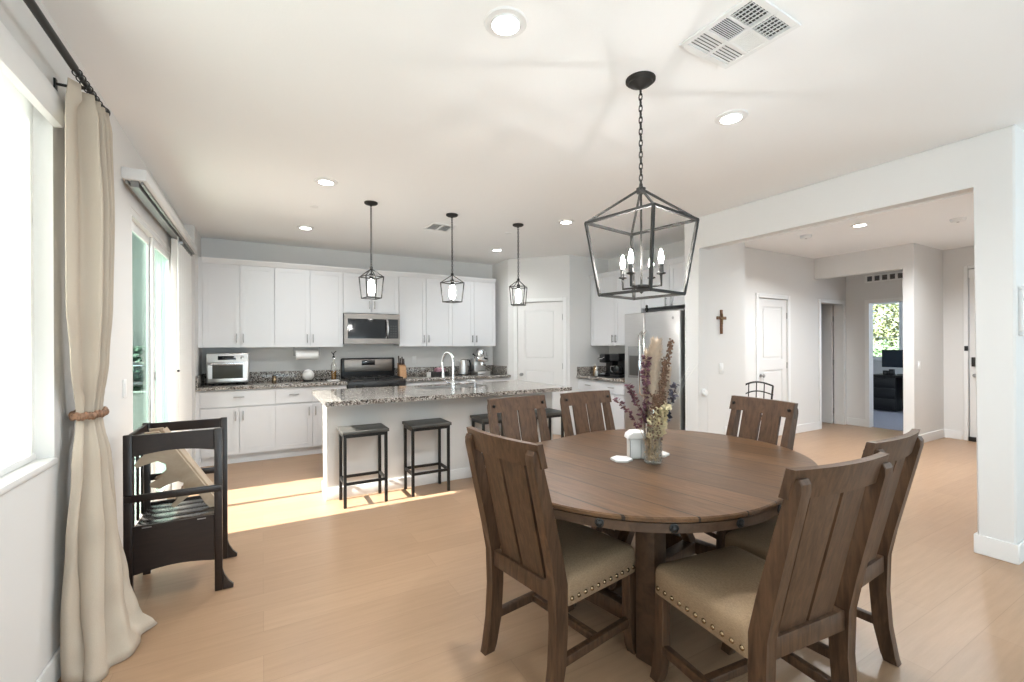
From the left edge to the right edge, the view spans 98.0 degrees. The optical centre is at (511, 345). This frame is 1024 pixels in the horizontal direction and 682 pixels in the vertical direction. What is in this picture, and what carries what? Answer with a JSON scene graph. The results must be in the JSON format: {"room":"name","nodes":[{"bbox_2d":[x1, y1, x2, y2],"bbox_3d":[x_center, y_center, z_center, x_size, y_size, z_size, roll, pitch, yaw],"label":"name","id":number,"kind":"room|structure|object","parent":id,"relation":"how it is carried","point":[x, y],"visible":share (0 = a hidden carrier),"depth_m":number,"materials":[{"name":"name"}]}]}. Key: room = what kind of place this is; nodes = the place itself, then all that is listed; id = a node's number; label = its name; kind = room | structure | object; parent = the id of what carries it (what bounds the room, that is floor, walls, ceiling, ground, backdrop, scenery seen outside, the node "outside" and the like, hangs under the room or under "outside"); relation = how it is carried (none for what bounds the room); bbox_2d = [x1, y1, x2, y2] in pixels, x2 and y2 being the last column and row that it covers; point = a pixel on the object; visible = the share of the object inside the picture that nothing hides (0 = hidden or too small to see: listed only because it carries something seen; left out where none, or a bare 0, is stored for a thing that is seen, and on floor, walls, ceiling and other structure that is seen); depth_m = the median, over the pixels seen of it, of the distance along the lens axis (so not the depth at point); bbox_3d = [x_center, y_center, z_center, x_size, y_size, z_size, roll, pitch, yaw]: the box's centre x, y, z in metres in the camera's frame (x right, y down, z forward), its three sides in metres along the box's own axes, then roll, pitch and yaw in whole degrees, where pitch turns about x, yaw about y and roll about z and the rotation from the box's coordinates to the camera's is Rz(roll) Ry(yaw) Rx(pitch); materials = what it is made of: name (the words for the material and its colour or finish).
{"room":"dining room","nodes":[
{"label":"dining room","id":0,"kind":"room"},
{"bbox_2d":[0,0,183,681],"bbox_3d":[-1.274,0.013,0.575,0.150,2.745,11.250,0,0,-29],"label":"wall","id":1,"kind":"structure","parent":0,"point":[34,513],"depth_m":1.84,"materials":[{"name":"white paint"}]},
{"bbox_2d":[0,83,57,495],"bbox_3d":[-1.488,-0.271,0.968,0.155,1.525,1.963,0,0,-29],"label":"window","id":2,"kind":"structure","parent":1,"relation":"in","point":[18,476],"depth_m":1.64,"materials":[{"name":"white paint"}]},
{"bbox_2d":[0,21,64,476],"bbox_3d":[-1.443,-0.287,1.006,0.106,1.497,1.955,0,0,-29],"label":"roller shade","id":3,"kind":"object","parent":2,"relation":"attached to","point":[30,85],"visible":0.95,"depth_m":1.67,"materials":[{"name":"white fabric"}]},
{"bbox_2d":[36,646,60,681],"bbox_3d":[-1.043,1.327,0.340,0.014,0.115,10.620,0,0,-29],"label":"baseboard","id":4,"kind":"structure","parent":1,"relation":"attached to","point":[52,671],"depth_m":1.80,"materials":[{"name":"white paint"}]},
{"bbox_2d":[23,0,110,115],"bbox_3d":[-1.205,-1.094,0.722,0.124,0.099,3.234,0,0,-29],"label":"curtain rod","id":5,"kind":"object","parent":1,"relation":"attached to","point":[32,5],"visible":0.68,"depth_m":1.68,"materials":[{"name":"black metal"}]},
{"bbox_2d":[60,77,157,681],"bbox_3d":[-1.811,0.150,1.991,0.218,2.474,0.416,0,0,-18],"label":"curtain","id":6,"kind":"object","parent":5,"relation":"hanging from","point":[103,622],"visible":1,"depth_m":1.92,"materials":[{"name":"fabric"}]},
{"bbox_2d":[68,406,108,420],"bbox_3d":[-1.916,0.309,2.020,0.125,0.041,0.251,0,0,-29],"label":"tieback","id":7,"kind":"object","parent":6,"relation":"attached to","point":[73,415],"visible":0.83,"depth_m":1.94,"materials":[{"name":"brown wicker"}]},
{"bbox_2d":[131,208,171,525],"bbox_3d":[-2.925,0.238,3.610,0.060,2.310,1.520,0,0,-29],"label":"sliding glass door","id":8,"kind":"structure","parent":1,"relation":"in","point":[151,257],"depth_m":3.58,"materials":[{"name":"white paint"}]},
{"bbox_2d":[121,167,196,256],"bbox_3d":[-2.977,-1.046,3.878,0.123,0.110,2.527,0,0,-29],"label":"blind valance","id":9,"kind":"object","parent":1,"relation":"attached to","point":[139,181],"visible":0.89,"depth_m":3.22,"materials":[{"name":"white paint"}]},
{"bbox_2d":[171,237,191,489],"bbox_3d":[-3.316,0.185,4.490,0.090,2.360,1.001,0,0,-29],"label":"vertical blinds","id":10,"kind":"object","parent":1,"relation":"attached to","point":[180,259],"visible":0.86,"depth_m":4.32,"materials":[{"name":"plastic"}]},
{"bbox_2d":[184,224,201,461],"bbox_3d":[-3.766,0.025,5.266,0.095,2.745,0.630,0,0,-29],"label":"wall","id":11,"kind":"structure","parent":0,"point":[191,230],"depth_m":5.01,"materials":[{"name":"white paint"}]},
{"bbox_2d":[196,391,200,466],"bbox_3d":[-3.712,0.960,5.314,0.040,0.875,0.595,0,0,-29],"label":"trim","id":12,"kind":"structure","parent":11,"relation":"attached to","point":[198,460],"depth_m":5.06,"materials":[{"name":"white paint"}]},
{"bbox_2d":[201,237,492,378],"bbox_3d":[-1.554,0.015,6.954,5.905,2.745,0.150,0,0,-29],"label":"wall","id":13,"kind":"structure","parent":0,"point":[261,359],"depth_m":6.34,"materials":[{"name":"white paint"}]},
{"bbox_2d":[202,256,274,347],"bbox_3d":[-3.426,-0.514,5.610,0.759,1.086,0.360,0,0,-29],"label":"upper cabinet","id":14,"kind":"object","parent":13,"relation":"attached to","point":[238,294],"visible":1,"depth_m":5.46,"materials":[{"name":"white paint"}]},
{"bbox_2d":[198,257,202,347],"bbox_3d":[-3.784,-0.508,5.431,0.040,1.078,0.325,0,0,-29],"label":"trim","id":15,"kind":"structure","parent":14,"relation":"attached to","point":[200,326],"depth_m":5.29,"materials":[{"name":"white paint"}]},
{"bbox_2d":[274,262,342,346],"bbox_3d":[-2.735,-0.517,5.998,0.826,1.086,0.360,0,0,-29],"label":"upper cabinet","id":16,"kind":"object","parent":13,"relation":"attached to","point":[308,298],"visible":0.99,"depth_m":5.86,"materials":[{"name":"white paint"}]},
{"bbox_3d":[-2.737,0.084,5.940,0.322,0.115,0.030,0,0,-29],"label":"paper towel holder","id":17,"kind":"object","parent":16,"relation":"attached to","visible":0},
{"bbox_2d":[295,350,317,359],"bbox_3d":[-2.738,0.132,5.940,0.272,0.120,0.120,0,0,-29],"label":"paper towel roll","id":18,"kind":"object","parent":17,"relation":"hanging from","point":[300,355],"visible":1,"depth_m":5.89,"materials":[{"name":"white paper"}]},
{"bbox_2d":[343,267,398,314],"bbox_3d":[-2.043,-0.755,6.387,0.765,0.618,0.360,0,0,-29],"label":"upper cabinet","id":19,"kind":"object","parent":13,"relation":"attached to","point":[352,301],"visible":0.9,"depth_m":6.24,"materials":[{"name":"white paint"}]},
{"bbox_2d":[343,313,399,343],"bbox_3d":[-2.019,-0.227,6.347,0.757,0.418,0.445,0,0,-29],"label":"microwave","id":20,"kind":"object","parent":19,"relation":"attached to","point":[357,328],"visible":0.96,"depth_m":6.20,"materials":[{"name":"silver metal"}]},
{"bbox_2d":[393,271,451,346],"bbox_3d":[-1.351,-0.524,6.775,0.820,1.086,0.360,0,0,-29],"label":"upper cabinet","id":21,"kind":"object","parent":13,"relation":"attached to","point":[425,320],"visible":0.98,"depth_m":6.63,"materials":[{"name":"white paint"}]},
{"bbox_2d":[395,365,506,375],"bbox_3d":[-0.931,0.405,6.924,1.666,0.131,0.510,0,0,-29],"label":"backsplash","id":22,"kind":"structure","parent":13,"relation":"attached to","point":[411,371],"depth_m":7.11,"materials":[{"name":"stone"}]},
{"bbox_2d":[452,276,495,345],"bbox_3d":[-0.666,-0.527,7.159,0.750,1.086,0.360,0,0,-29],"label":"upper cabinet","id":23,"kind":"object","parent":13,"relation":"attached to","point":[473,319],"visible":0.94,"depth_m":7.03,"materials":[{"name":"white paint"}]},
{"bbox_2d":[492,259,507,373],"bbox_3d":[-0.156,0.008,7.338,0.090,2.745,0.550,0,0,-29],"label":"wall","id":24,"kind":"structure","parent":0,"point":[499,270],"depth_m":7.27,"materials":[{"name":"white paint"}]},
{"bbox_2d":[41,0,1023,264],"bbox_3d":[4.290,-1.485,3.787,13.000,0.200,11.400,0,0,-29],"label":"ceiling","id":25,"kind":"structure","parent":0,"point":[235,109],"depth_m":2.60,"materials":[{"name":"white paint"}]},
{"bbox_2d":[358,200,383,299],"bbox_3d":[-1.340,-0.900,4.238,0.183,0.917,0.182,0,0,-39],"label":"pendant light","id":26,"kind":"object","parent":25,"relation":"hanging from","point":[372,289],"visible":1,"depth_m":4.23,"materials":[{"name":"brown metal"}]},
{"bbox_2d":[423,222,456,231],"bbox_3d":[-0.834,-1.356,5.132,0.300,0.010,0.300,0,0,-29],"label":"ceiling vent","id":27,"kind":"object","parent":25,"relation":"in","point":[432,226],"visible":0.93,"depth_m":5.12,"materials":[{"name":"white plastic"}]},
{"bbox_2d":[440,213,463,302],"bbox_3d":[-0.623,-0.904,4.641,0.182,0.917,0.183,0,0,41],"label":"pendant light","id":28,"kind":"object","parent":25,"relation":"hanging from","point":[450,215],"visible":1,"depth_m":4.63,"materials":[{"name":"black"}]},
{"bbox_2d":[484,6,527,38],"bbox_3d":[-0.027,-1.359,1.886,0.186,0.012,0.186,0,0,-29],"label":"recessed light","id":29,"kind":"object","parent":25,"relation":"in","point":[505,22],"visible":1,"depth_m":1.87,"materials":[{"name":"white paint"}]},
{"bbox_2d":[509,223,526,305],"bbox_3d":[0.071,-0.907,5.036,0.182,0.917,0.183,0,0,11],"label":"pendant light","id":30,"kind":"object","parent":25,"relation":"hanging from","point":[518,292],"visible":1,"depth_m":5.02,"materials":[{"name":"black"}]},
{"bbox_2d":[584,71,699,299],"bbox_3d":[0.664,-0.810,2.293,0.416,1.116,0.415,0,0,-40],"label":"chandelier","id":31,"kind":"object","parent":25,"relation":"hanging from","point":[640,80],"visible":1,"depth_m":2.27,"materials":[{"name":"brown metal"}]},
{"bbox_2d":[714,109,748,124],"bbox_3d":[1.317,-1.365,2.677,0.186,0.012,0.186,0,0,-29],"label":"recessed light","id":32,"kind":"object","parent":25,"relation":"in","point":[730,117],"visible":1,"depth_m":2.66,"materials":[{"name":"white plastic"}]},
{"bbox_2d":[679,0,800,68],"bbox_3d":[0.996,-1.364,1.959,0.344,0.012,0.350,0,0,-31],"label":"ceiling vent","id":33,"kind":"object","parent":25,"relation":"in","point":[749,26],"visible":1,"depth_m":1.94,"materials":[{"name":"white plastic"}]},
{"bbox_2d":[508,255,569,408],"bbox_3d":[0.425,0.005,6.962,0.992,2.745,0.100,0,0,19],"label":"wall","id":34,"kind":"structure","parent":0,"point":[543,277],"depth_m":6.91,"materials":[{"name":"white paint"}]},
{"bbox_2d":[513,297,566,435],"bbox_3d":[0.433,0.324,6.904,0.851,2.108,0.100,0,0,19],"label":"door","id":35,"kind":"structure","parent":34,"relation":"in","point":[542,323],"depth_m":6.90,"materials":[{"name":"white paint"}]},
{"bbox_2d":[57,422,1023,681],"bbox_3d":[2.892,1.397,2.909,9.680,0.060,11.250,0,0,-29],"label":"floor","id":36,"kind":"structure","parent":0,"point":[374,589],"depth_m":2.39,"materials":[{"name":"brown wood"}]},
{"bbox_2d":[123,417,236,590],"bbox_3d":[-1.917,0.930,2.624,0.487,0.918,0.465,0,0,-29],"label":"tower","id":37,"kind":"object","parent":36,"relation":"on","point":[164,535],"visible":0.95,"depth_m":2.47,"materials":[{"name":"brown wood"}]},
{"bbox_2d":[135,427,213,507],"bbox_3d":[-1.962,0.724,2.628,0.391,0.482,0.148,0,0,-29],"label":"board","id":38,"kind":"object","parent":37,"relation":"on","point":[180,466],"visible":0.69,"depth_m":2.57,"materials":[{"name":"brown wood"}]},
{"bbox_2d":[200,388,275,466],"bbox_3d":[-3.353,0.958,5.492,0.759,0.875,0.630,0,0,-29],"label":"base cabinet","id":39,"kind":"object","parent":36,"relation":"on","point":[250,414],"visible":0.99,"depth_m":5.27,"materials":[{"name":"white paint"}]},
{"bbox_2d":[275,385,346,457],"bbox_3d":[-2.662,0.955,5.880,0.826,0.875,0.630,0,0,-29],"label":"base cabinet","id":40,"kind":"object","parent":36,"relation":"on","point":[299,415],"visible":0.76,"depth_m":5.57,"materials":[{"name":"white paint"}]},
{"bbox_2d":[195,369,346,390],"bbox_3d":[-3.010,0.434,5.683,1.626,0.170,0.640,0,0,-29],"label":"countertop","id":41,"kind":"structure","parent":40,"relation":"on","point":[257,380],"depth_m":5.72,"materials":[{"name":"stone"}]},
{"bbox_2d":[206,353,248,385],"bbox_3d":[-3.469,0.289,5.449,0.430,0.385,0.379,0,0,-29],"label":"toaster oven","id":42,"kind":"object","parent":41,"relation":"on","point":[220,367],"visible":0.98,"depth_m":5.32,"materials":[{"name":"silver metal"}]},
{"bbox_2d":[337,423,388,508],"bbox_3d":[-1.328,1.060,3.974,0.390,0.652,0.310,0,0,-29],"label":"bar stool","id":43,"kind":"object","parent":36,"relation":"on","point":[353,431],"visible":1,"depth_m":3.94,"materials":[{"name":"black wood"}]},
{"bbox_2d":[341,357,405,388],"bbox_3d":[-1.947,0.776,6.243,0.764,1.185,0.691,0,0,-29],"label":"range","id":44,"kind":"object","parent":36,"relation":"on","point":[358,372],"visible":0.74,"depth_m":6.37,"materials":[{"name":"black metal"}]},
{"bbox_2d":[342,378,404,382],"bbox_3d":[-1.954,0.481,6.253,0.764,0.015,0.560,0,0,-29],"label":"cooktop","id":45,"kind":"object","parent":44,"relation":"in","point":[349,380],"depth_m":6.03,"materials":[{"name":"black metal"}]},
{"bbox_2d":[402,418,451,496],"bbox_3d":[-0.816,1.058,4.262,0.390,0.652,0.310,0,0,-29],"label":"bar stool","id":46,"kind":"object","parent":36,"relation":"on","point":[413,426],"visible":1,"depth_m":4.22,"materials":[{"name":"black metal"}]},
{"bbox_2d":[322,392,552,500],"bbox_3d":[-0.785,0.947,4.922,2.464,0.874,0.812,0,0,-29],"label":"kitchen island","id":47,"kind":"object","parent":36,"relation":"on","point":[362,452],"visible":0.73,"depth_m":4.30,"materials":[{"name":"white paint"}]},
{"bbox_2d":[312,380,571,406],"bbox_3d":[-0.724,0.489,4.813,2.535,0.039,1.155,0,0,-29],"label":"island countertop","id":48,"kind":"structure","parent":47,"relation":"on","point":[371,395],"depth_m":4.49,"materials":[{"name":"stone"}]},
{"bbox_2d":[441,351,455,389],"bbox_3d":[-0.674,0.265,4.653,0.172,0.409,0.094,0,0,16],"label":"faucet","id":49,"kind":"object","parent":48,"relation":"on","point":[452,383],"visible":0.99,"depth_m":4.64,"materials":[{"name":"silver metal"}]},
{"bbox_2d":[459,378,506,382],"bbox_3d":[-0.567,0.945,7.056,0.810,0.875,0.630,0,0,-29],"label":"base cabinet","id":50,"kind":"object","parent":36,"relation":"on","point":[485,379],"visible":0.03,"depth_m":6.82,"materials":[{"name":"white paint"}]},
{"bbox_2d":[395,365,510,381],"bbox_3d":[-0.899,0.424,6.868,1.666,0.170,0.640,0,0,-29],"label":"countertop","id":51,"kind":"structure","parent":50,"relation":"on","point":[414,374],"depth_m":6.89,"materials":[{"name":"stone"}]},
{"bbox_2d":[471,349,489,374],"bbox_3d":[-0.518,0.261,7.110,0.268,0.415,0.311,0,0,-29],"label":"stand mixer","id":52,"kind":"object","parent":51,"relation":"on","point":[478,364],"visible":1,"depth_m":7.07,"materials":[{"name":"silver metal"}]},
{"bbox_2d":[470,413,503,463],"bbox_3d":[-0.192,1.055,4.612,0.390,0.652,0.310,0,0,-29],"label":"bar stool","id":53,"kind":"object","parent":36,"relation":"on","point":[482,419],"visible":0.31,"depth_m":4.51,"materials":[{"name":"black metal"}]},
{"bbox_2d":[487,395,601,531],"bbox_3d":[0.200,0.870,2.867,0.479,1.018,0.655,0,0,-34],"label":"dining chair","id":54,"kind":"object","parent":36,"relation":"on","point":[508,407],"visible":0.07,"depth_m":3.09,"materials":[{"name":"brown wood"}]},
{"bbox_2d":[535,408,563,439],"bbox_3d":[0.344,1.052,4.912,0.390,0.652,0.310,0,0,-29],"label":"bar stool","id":55,"kind":"object","parent":36,"relation":"on","point":[550,413],"visible":0.3,"depth_m":4.88,"materials":[{"name":"black metal"}]},
{"bbox_2d":[465,426,635,681],"bbox_3d":[0.182,0.870,1.979,0.655,1.018,0.479,0,0,-38],"label":"dining chair","id":56,"kind":"object","parent":36,"relation":"on","point":[563,563],"visible":1,"depth_m":1.84,"materials":[{"name":"wood"}]},
{"bbox_2d":[560,390,619,538],"bbox_3d":[0.719,0.868,3.183,0.479,1.018,0.655,0,0,-31],"label":"dining chair","id":57,"kind":"object","parent":36,"relation":"on","point":[592,400],"visible":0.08,"depth_m":3.40,"materials":[{"name":"brown wood"}]},
{"bbox_2d":[578,378,624,429],"bbox_3d":[1.514,0.935,6.533,0.652,0.875,1.000,0,0,-29],"label":"base cabinet","id":58,"kind":"object","parent":36,"relation":"on","point":[617,389],"visible":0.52,"depth_m":6.15,"materials":[{"name":"white paint"}]},
{"bbox_2d":[576,366,624,382],"bbox_3d":[1.512,0.413,6.530,0.655,0.170,1.008,0,0,-29],"label":"countertop","id":59,"kind":"structure","parent":58,"relation":"on","point":[586,372],"depth_m":6.80,"materials":[{"name":"stone"}]},
{"bbox_2d":[594,376,624,377],"bbox_3d":[1.490,0.458,6.523,0.460,0.002,0.520,0,0,-29],"label":"mat","id":60,"kind":"object","parent":59,"relation":"on","point":[594,376],"visible":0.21,"depth_m":6.30,"materials":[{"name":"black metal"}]},
{"bbox_2d":[597,354,617,376],"bbox_3d":[1.430,0.294,6.627,0.322,0.330,0.140,0,0,-29],"label":"coffee machine","id":61,"kind":"object","parent":60,"relation":"on","point":[604,358],"visible":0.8,"depth_m":6.58,"materials":[{"name":"black plastic"}]},
{"bbox_2d":[610,353,624,377],"bbox_3d":[1.575,0.289,6.433,0.260,0.340,0.200,0,0,-29],"label":"coffee maker","id":62,"kind":"object","parent":60,"relation":"on","point":[619,370],"visible":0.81,"depth_m":6.36,"materials":[{"name":"black plastic"}]},
{"bbox_2d":[625,309,684,429],"bbox_3d":[1.965,0.474,5.588,0.727,1.773,0.945,0,0,-29],"label":"refrigerator","id":63,"kind":"object","parent":36,"relation":"on","point":[639,327],"visible":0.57,"depth_m":5.41,"materials":[{"name":"silver metal"}]},
{"bbox_2d":[538,429,816,666],"bbox_3d":[0.771,0.996,2.439,1.867,0.760,1.416,0,0,-41],"label":"dining table","id":64,"kind":"object","parent":36,"relation":"on","point":[707,482],"visible":0.57,"depth_m":1.98,"materials":[{"name":"brown wood"}]},
{"bbox_2d":[624,429,643,458],"bbox_3d":[0.688,0.543,2.446,0.124,0.146,0.088,0,0,0],"label":"holder","id":65,"kind":"object","parent":64,"relation":"on","point":[634,437],"visible":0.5,"depth_m":2.41,"materials":[{"name":"white ceramic"}]},
{"bbox_2d":[643,409,661,463],"bbox_3d":[0.736,0.472,2.326,0.094,0.281,0.094,0,0,-29],"label":"flower vase","id":66,"kind":"object","parent":64,"relation":"on","point":[646,460],"visible":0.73,"depth_m":2.31,"materials":[{"name":"clear glass"}]},
{"bbox_2d":[624,383,651,459],"bbox_3d":[0.653,0.395,2.310,0.152,0.411,0.060,0,0,-6],"label":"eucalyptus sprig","id":67,"kind":"object","parent":66,"relation":"in","point":[629,386],"visible":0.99,"depth_m":2.31,"materials":[{"name":"purple plant"}]},
{"bbox_2d":[640,355,651,454],"bbox_3d":[0.703,0.324,2.309,0.075,0.552,0.064,0,0,-8],"label":"eucalyptus sprig","id":68,"kind":"object","parent":66,"relation":"in","point":[648,363],"visible":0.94,"depth_m":2.31,"materials":[{"name":"purple plant"}]},
{"bbox_2d":[647,407,657,460],"bbox_3d":[0.735,0.455,2.327,0.081,0.292,0.077,0,0,-29],"label":"stems","id":69,"kind":"object","parent":66,"relation":"in","point":[653,448],"visible":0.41,"depth_m":2.31,"materials":[{"name":"plant"}]},
{"bbox_2d":[644,336,662,411],"bbox_3d":[0.742,0.275,2.336,0.107,0.651,0.099,0,0,-24],"label":"pampas plume","id":70,"kind":"object","parent":66,"relation":"in","point":[655,345],"visible":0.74,"depth_m":2.31,"materials":[{"name":"beige plant"}]},
{"bbox_2d":[647,390,662,443],"bbox_3d":[0.736,0.414,2.299,0.086,0.373,0.080,0,0,-22],"label":"spike","id":71,"kind":"object","parent":66,"relation":"in","point":[655,400],"visible":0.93,"depth_m":2.28,"materials":[{"name":"green plant"}]},
{"bbox_2d":[656,357,667,430],"bbox_3d":[0.763,0.329,2.311,0.089,0.542,0.060,0,0,13],"label":"spike","id":72,"kind":"object","parent":66,"relation":"in","point":[663,363],"visible":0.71,"depth_m":2.30,"materials":[{"name":"brown plant"}]},
{"bbox_2d":[659,402,671,436],"bbox_3d":[0.782,0.438,2.299,0.080,0.304,0.083,0,0,-11],"label":"cluster","id":73,"kind":"object","parent":66,"relation":"in","point":[666,406],"visible":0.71,"depth_m":2.29,"materials":[{"name":"yellow plant"}]},
{"bbox_2d":[658,338,673,407],"bbox_3d":[0.787,0.281,2.320,0.108,0.638,0.060,0,0,-9],"label":"spike","id":74,"kind":"object","parent":66,"relation":"in","point":[669,345],"visible":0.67,"depth_m":2.31,"materials":[{"name":"brown plant"}]},
{"bbox_2d":[666,395,797,548],"bbox_3d":[1.380,0.865,2.825,0.655,1.018,0.479,0,0,-21],"label":"dining chair","id":75,"kind":"object","parent":36,"relation":"on","point":[771,411],"visible":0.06,"depth_m":2.88,"materials":[{"name":"brown wood"}]},
{"bbox_2d":[650,452,892,681],"bbox_3d":[0.905,0.867,1.642,0.479,1.018,0.655,0,0,-24],"label":"dining chair","id":76,"kind":"object","parent":36,"relation":"on","point":[806,590],"visible":1,"depth_m":1.46,"materials":[{"name":"brown wood"}]},
{"bbox_2d":[725,429,923,666],"bbox_3d":[1.357,0.865,1.996,0.479,1.018,0.655,0,0,-33],"label":"dining chair","id":77,"kind":"object","parent":36,"relation":"on","point":[905,450],"visible":0.23,"depth_m":1.92,"materials":[{"name":"brown wood"}]},
{"bbox_2d":[569,255,608,434],"bbox_3d":[1.189,0.002,6.985,0.770,2.745,0.100,0,0,-29],"label":"wall","id":78,"kind":"structure","parent":0,"point":[582,354],"depth_m":6.86,"materials":[{"name":"white paint"}]},
{"bbox_2d":[608,241,684,353],"bbox_3d":[1.776,-0.001,6.807,0.080,2.745,3.366,0,0,-29],"label":"wall","id":79,"kind":"structure","parent":0,"point":[677,249],"depth_m":6.41,"materials":[{"name":"white paint"}]},
{"bbox_2d":[577,366,605,374],"bbox_3d":[1.518,0.394,6.534,0.640,0.131,1.008,0,0,-29],"label":"backsplash","id":80,"kind":"structure","parent":79,"relation":"attached to","point":[587,370],"depth_m":6.90,"materials":[{"name":"stone"}]},
{"bbox_2d":[589,265,659,345],"bbox_3d":[1.632,-0.538,6.562,0.397,1.086,1.065,0,0,-29],"label":"upper cabinet","id":81,"kind":"object","parent":79,"relation":"attached to","point":[607,314],"visible":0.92,"depth_m":6.53,"materials":[{"name":"white paint"}]},
{"bbox_2d":[642,255,684,309],"bbox_3d":[2.132,-0.789,5.668,0.397,0.588,0.980,0,0,-29],"label":"upper cabinet","id":82,"kind":"object","parent":79,"relation":"attached to","point":[674,278],"visible":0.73,"depth_m":5.63,"materials":[{"name":"white paint"}]},
{"bbox_2d":[708,242,745,436],"bbox_3d":[2.387,-0.004,5.115,0.670,2.745,0.184,0,0,-29],"label":"wall","id":83,"kind":"structure","parent":0,"point":[726,264],"depth_m":5.03,"materials":[{"name":"white paint"}]},
{"bbox_2d":[745,247,845,424],"bbox_3d":[4.090,-0.011,6.790,3.940,2.745,0.140,0,0,-29],"label":"wall","id":84,"kind":"structure","parent":0,"point":[766,272],"depth_m":6.92,"materials":[{"name":"white paint"}]},
{"bbox_2d":[756,293,790,435],"bbox_3d":[3.865,0.307,6.581,0.862,2.110,0.100,0,0,-29],"label":"door","id":85,"kind":"structure","parent":84,"relation":"in","point":[772,364],"depth_m":6.61,"materials":[{"name":"white paint"}]},
{"bbox_2d":[818,299,845,428],"bbox_3d":[5.120,0.301,7.763,0.847,2.110,0.862,0,0,-29],"label":"door frame","id":86,"kind":"structure","parent":84,"relation":"in","point":[825,313],"depth_m":7.69,"materials":[{"name":"white paint"}]},
{"bbox_2d":[684,125,1022,543],"bbox_3d":[2.596,-0.004,3.905,0.150,2.745,2.499,0,0,-29],"label":"wall","id":87,"kind":"structure","parent":0,"point":[988,166],"depth_m":2.92,"materials":[{"name":"white paint"}]},
{"bbox_2d":[814,245,902,279],"bbox_3d":[5.171,-1.224,6.672,0.120,0.330,1.130,0,0,-29],"label":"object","id":88,"kind":"structure","parent":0,"point":[885,259],"depth_m":6.58,"materials":[{"name":"white paint"}]},
{"bbox_2d":[873,409,902,430],"bbox_3d":[7.012,1.376,8.747,3.220,0.064,4.400,0,0,-29],"label":"floor","id":89,"kind":"structure","parent":0,"point":[892,420],"depth_m":8.05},
{"bbox_2d":[873,373,902,410],"bbox_3d":[7.977,0.962,8.883,0.600,0.715,1.190,0,0,-29],"label":"office desk","id":90,"kind":"object","parent":89,"relation":"on","point":[887,389],"visible":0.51,"depth_m":9.00,"materials":[{"name":"black wood"}]},
{"bbox_2d":[882,350,902,374],"bbox_3d":[7.924,0.349,8.952,0.180,0.510,0.800,0,0,-29],"label":"computer monitor","id":91,"kind":"object","parent":90,"relation":"on","point":[890,358],"visible":0.42,"depth_m":9.13,"materials":[{"name":"black plastic"}]},
{"bbox_2d":[873,302,902,373],"bbox_3d":[8.366,-0.031,9.511,0.100,2.745,4.400,0,0,-29],"label":"wall","id":92,"kind":"structure","parent":0,"point":[877,365],"depth_m":9.62,"materials":[{"name":"white paint"}]},
{"bbox_2d":[873,302,900,360],"bbox_3d":[8.163,-0.308,9.799,0.110,1.300,0.740,0,0,-29],"label":"window","id":93,"kind":"structure","parent":92,"relation":"in","point":[875,358],"depth_m":9.60,"materials":[{"name":"white paint"}]},
{"bbox_2d":[846,246,973,440],"bbox_3d":[6.461,-0.022,6.427,0.120,2.745,2.815,0,0,-29],"label":"wall","id":94,"kind":"structure","parent":0,"point":[954,260],"depth_m":6.53,"materials":[{"name":"white paint"}]},
{"bbox_2d":[865,297,902,426],"bbox_3d":[6.045,0.302,7.032,0.016,2.100,0.790,0,0,-29],"label":"trim","id":95,"kind":"structure","parent":94,"relation":"attached to","point":[867,320],"depth_m":7.34,"materials":[{"name":"white paint"}]},
{"bbox_2d":[865,271,902,282],"bbox_3d":[5.979,-1.090,7.142,0.012,0.125,0.540,0,0,-29],"label":"air vent","id":96,"kind":"object","parent":94,"relation":"in","point":[894,275],"visible":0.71,"depth_m":7.15,"materials":[{"name":"white plastic"}]},
{"bbox_2d":[963,265,976,441],"bbox_3d":[6.697,0.112,5.877,0.100,2.475,1.065,0,0,-29],"label":"door","id":97,"kind":"structure","parent":94,"relation":"in","point":[972,437],"depth_m":6.29,"materials":[{"name":"white paint"}]},
{"bbox_2d":[903,243,943,434],"bbox_3d":[5.867,-0.020,6.342,1.000,2.745,0.120,0,0,-29],"label":"wall","id":98,"kind":"structure","parent":0,"point":[923,388],"depth_m":6.19,"materials":[{"name":"white paint"}]},
{"bbox_2d":[795,417,961,442],"bbox_3d":[4.430,1.297,6.066,3.786,0.125,1.450,0,0,-29],"label":"baseboard","id":99,"kind":"structure","parent":98,"relation":"attached to","point":[947,433],"depth_m":6.51,"materials":[{"name":"white paint"}]},
{"bbox_2d":[1021,130,1023,539],"bbox_3d":[5.303,-0.017,4.077,4.761,2.745,0.150,0,0,-29],"label":"wall","id":100,"kind":"structure","parent":0,"point":[1022,131],"depth_m":2.85,"materials":[{"name":"white paint"}]},
{"bbox_2d":[974,532,1023,564],"bbox_3d":[4.364,1.297,3.561,2.914,0.125,0.203,0,0,-29],"label":"baseboard","id":101,"kind":"object","parent":100,"relation":"attached to","point":[1009,552],"visible":0.9,"depth_m":2.83,"materials":[{"name":"white paint"}]},
{"bbox_2d":[1018,286,1023,335],"bbox_3d":[3.321,-0.215,2.866,0.280,0.310,0.022,0,0,-29],"label":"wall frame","id":102,"kind":"object","parent":100,"relation":"attached to","point":[1021,288],"visible":1,"depth_m":2.80,"materials":[{"name":"white paint"}]},
{"label":"outside","id":103,"kind":"structure","parent":0,"visible":0},
{"bbox_3d":[-0.526,1.572,11.168,70.000,0.220,60.000,0,0,-29],"label":"ground","id":104,"kind":"structure","parent":103,"visible":0},
{"bbox_2d":[873,303,898,356],"bbox_3d":[12.096,-1.234,15.148,3.279,5.301,6.456,0,0,-32],"label":"tree","id":105,"kind":"object","parent":104,"relation":"on","point":[891,324],"visible":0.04,"depth_m":14.14,"materials":[{"name":"green plant"}]},
{"bbox_2d":[873,339,898,356],"bbox_3d":[11.081,0.606,13.559,1.541,1.606,4.442,0,0,-29],"label":"bush","id":106,"kind":"object","parent":104,"relation":"on","point":[877,351],"visible":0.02,"depth_m":13.26,"materials":[{"name":"green plant"}]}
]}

